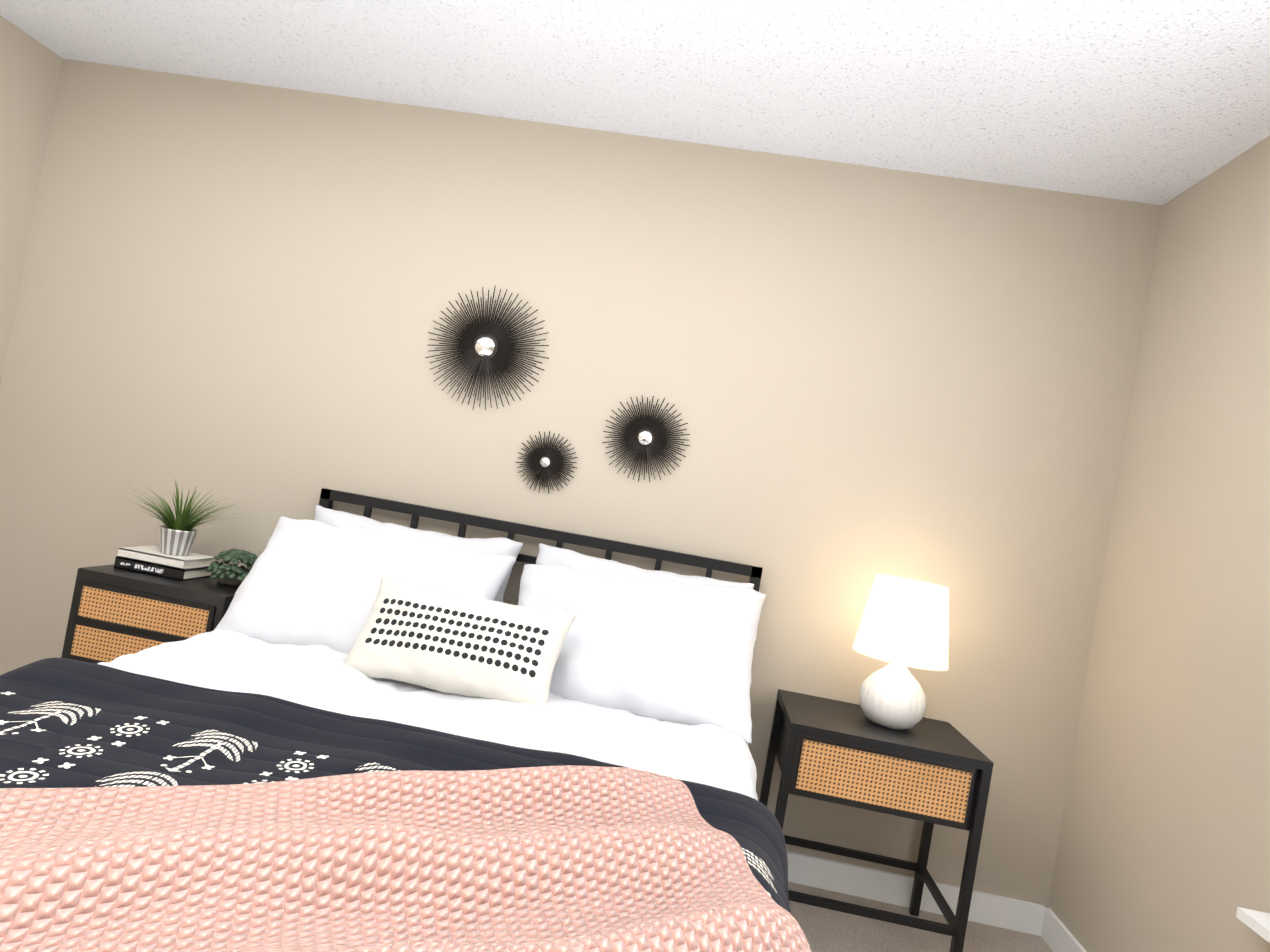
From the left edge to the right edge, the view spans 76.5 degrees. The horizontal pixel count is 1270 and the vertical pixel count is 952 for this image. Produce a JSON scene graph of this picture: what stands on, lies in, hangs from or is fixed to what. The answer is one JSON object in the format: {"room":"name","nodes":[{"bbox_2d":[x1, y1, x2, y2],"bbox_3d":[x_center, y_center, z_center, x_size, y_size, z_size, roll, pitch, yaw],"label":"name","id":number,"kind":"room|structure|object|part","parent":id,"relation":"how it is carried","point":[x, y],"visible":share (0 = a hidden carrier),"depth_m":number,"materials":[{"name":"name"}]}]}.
{"room":"bedroom","nodes":[
{"label":"bedroom","id":0,"kind":"room"},
{"bbox_2d":[0,15,62,384],"bbox_3d":[-2.644,-0.470,0.795,0.140,2.440,4.500,10,-1,5],"label":"wall","id":1,"kind":"structure","parent":0,"point":[30,68],"depth_m":2.96,"materials":[{"name":"paint"}]},
{"bbox_2d":[0,59,1162,905],"bbox_3d":[-0.409,-0.037,2.914,4.280,2.440,0.140,10,-1,5],"label":"wall","id":2,"kind":"structure","parent":0,"point":[240,295],"depth_m":2.83,"materials":[{"name":"paint"}]},
{"bbox_2d":[425,287,548,409],"bbox_3d":[-0.524,-0.453,2.841,0.450,0.451,0.046,10,-1,5],"label":"sunburst mirror","id":3,"kind":"object","parent":2,"relation":"attached to","point":[484,345],"visible":1,"depth_m":2.84,"materials":[{"name":"black metal"}]},
{"bbox_2d":[515,431,577,493],"bbox_3d":[-0.311,-0.048,2.808,0.220,0.219,0.046,10,-1,5],"label":"sunburst mirror","id":4,"kind":"object","parent":2,"relation":"attached to","point":[546,462],"visible":1,"depth_m":2.81,"materials":[{"name":"black metal"}]},
{"bbox_2d":[602,395,689,482],"bbox_3d":[0.038,-0.129,2.780,0.308,0.305,0.046,10,-1,5],"label":"sunburst mirror","id":5,"kind":"object","parent":2,"relation":"attached to","point":[646,438],"visible":1,"depth_m":2.78,"materials":[{"name":"black metal"}]},
{"bbox_2d":[787,851,1042,935],"bbox_3d":[-0.623,1.114,2.815,3.930,0.095,0.014,10,-1,5],"label":"baseboard","id":6,"kind":"structure","parent":2,"relation":"attached to","point":[808,870],"depth_m":2.67,"materials":[{"name":"white wood"}]},
{"bbox_2d":[0,0,1269,204],"bbox_3d":[-0.394,-1.369,0.628,4.280,0.100,4.780,10,-1,5],"label":"ceiling","id":7,"kind":"structure","parent":0,"point":[1158,102],"depth_m":2.35,"materials":[{"name":"white paint"}]},
{"bbox_2d":[788,882,1052,951],"bbox_3d":[-0.832,1.133,0.580,4.280,0.100,4.780,10,-1,5],"label":"floor","id":8,"kind":"structure","parent":0,"point":[826,930],"depth_m":2.50,"materials":[{"name":"carpet"}]},
{"bbox_2d":[61,564,238,663],"bbox_3d":[-1.546,0.663,2.683,0.500,0.663,0.390,10,-1,5],"label":"nightstand","id":9,"kind":"object","parent":8,"relation":"on","point":[115,613],"visible":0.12,"depth_m":2.50,"materials":[{"name":"black wood"}]},
{"bbox_2d":[114,545,213,580],"bbox_3d":[-1.567,0.289,2.698,0.240,0.066,0.170,10,-1,5],"label":"books","id":10,"kind":"object","parent":9,"relation":"on","point":[152,560],"visible":0.88,"depth_m":2.62,"materials":[{"name":"beige paper"}]},
{"bbox_2d":[115,479,258,555],"bbox_3d":[-1.500,0.139,2.685,0.476,0.251,0.455,10,-1,5],"label":"grass plant","id":11,"kind":"object","parent":10,"relation":"on","point":[178,534],"visible":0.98,"depth_m":2.67,"materials":[{"name":"green plant"}]},
{"bbox_2d":[206,549,257,585],"bbox_3d":[-1.334,0.304,2.698,0.178,0.116,0.176,10,-1,5],"label":"succulent plant","id":12,"kind":"object","parent":9,"relation":"on","point":[234,574],"visible":0.9,"depth_m":2.65,"materials":[{"name":"green plant"}]},
{"bbox_2d":[0,488,810,951],"bbox_3d":[-0.518,0.640,1.664,1.763,1.020,2.261,10,-1,5],"label":"bed","id":13,"kind":"object","parent":8,"relation":"on","point":[334,730],"visible":1,"depth_m":1.42,"materials":[{"name":"pink fabric"}]},
{"bbox_2d":[201,516,516,694],"bbox_3d":[-0.799,0.367,2.415,0.782,0.233,0.505,10,44,2],"label":"pillow","id":14,"kind":"object","parent":13,"relation":"on","point":[313,589],"depth_m":2.35,"materials":[{"name":"white fabric"}]},
{"bbox_2d":[0,765,810,951],"bbox_3d":[-0.366,0.702,1.080,1.178,0.506,1.059,10,-1,5],"label":"throw","id":15,"kind":"object","parent":13,"relation":"on","point":[94,858],"depth_m":1.02,"materials":[{"name":"pink fabric"}]},
{"bbox_2d":[0,657,810,951],"bbox_3d":[-0.582,0.735,1.144,1.764,0.508,1.127,10,-1,5],"label":"quilt","id":16,"kind":"object","parent":13,"relation":"on","point":[65,723],"depth_m":1.39,"materials":[{"name":"fabric"}]},
{"bbox_2d":[475,564,765,743],"bbox_3d":[-0.025,0.491,2.341,0.768,0.493,0.274,6,-45,10],"label":"pillow","id":17,"kind":"object","parent":13,"relation":"on","point":[657,651],"depth_m":2.21,"materials":[{"name":"white fabric"}]},
{"bbox_2d":[759,689,993,951],"bbox_3d":[0.682,1.064,2.458,0.560,0.630,0.420,10,-1,5],"label":"nightstand","id":18,"kind":"object","parent":8,"relation":"on","point":[929,772],"visible":0.83,"depth_m":2.28,"materials":[{"name":"black wood"}]},
{"bbox_2d":[852,574,948,729],"bbox_3d":[0.815,0.542,2.474,0.284,0.445,0.284,10,-1,5],"label":"lamp","id":19,"kind":"object","parent":18,"relation":"on","point":[904,623],"visible":1,"depth_m":2.39,"materials":[{"name":"white ceramic"}]},
{"bbox_3d":[0.832,0.441,2.476,0.284,0.240,0.284,10,-1,5],"label":"lamp shade","id":20,"kind":"part","parent":19,"relation":"part of","materials":[{"name":"beige fabric"}]},
{"bbox_2d":[1048,135,1269,951],"bbox_3d":[1.418,0.234,0.413,0.140,2.440,4.500,10,-1,5],"label":"wall","id":21,"kind":"structure","parent":0,"point":[1164,842],"depth_m":2.21,"materials":[{"name":"paint"}]},
{"bbox_2d":[1039,905,1086,951],"bbox_3d":[1.141,1.376,0.398,0.014,0.095,4.500,10,-1,5],"label":"baseboard","id":22,"kind":"structure","parent":21,"relation":"attached to","point":[1046,924],"depth_m":2.53,"materials":[{"name":"white wood"}]},
{"bbox_2d":[1236,907,1269,942],"bbox_3d":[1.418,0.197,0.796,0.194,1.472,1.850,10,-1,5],"label":"windowsill","id":23,"kind":"structure","parent":21,"relation":"in","point":[1258,922],"depth_m":1.67,"materials":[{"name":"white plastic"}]}
]}

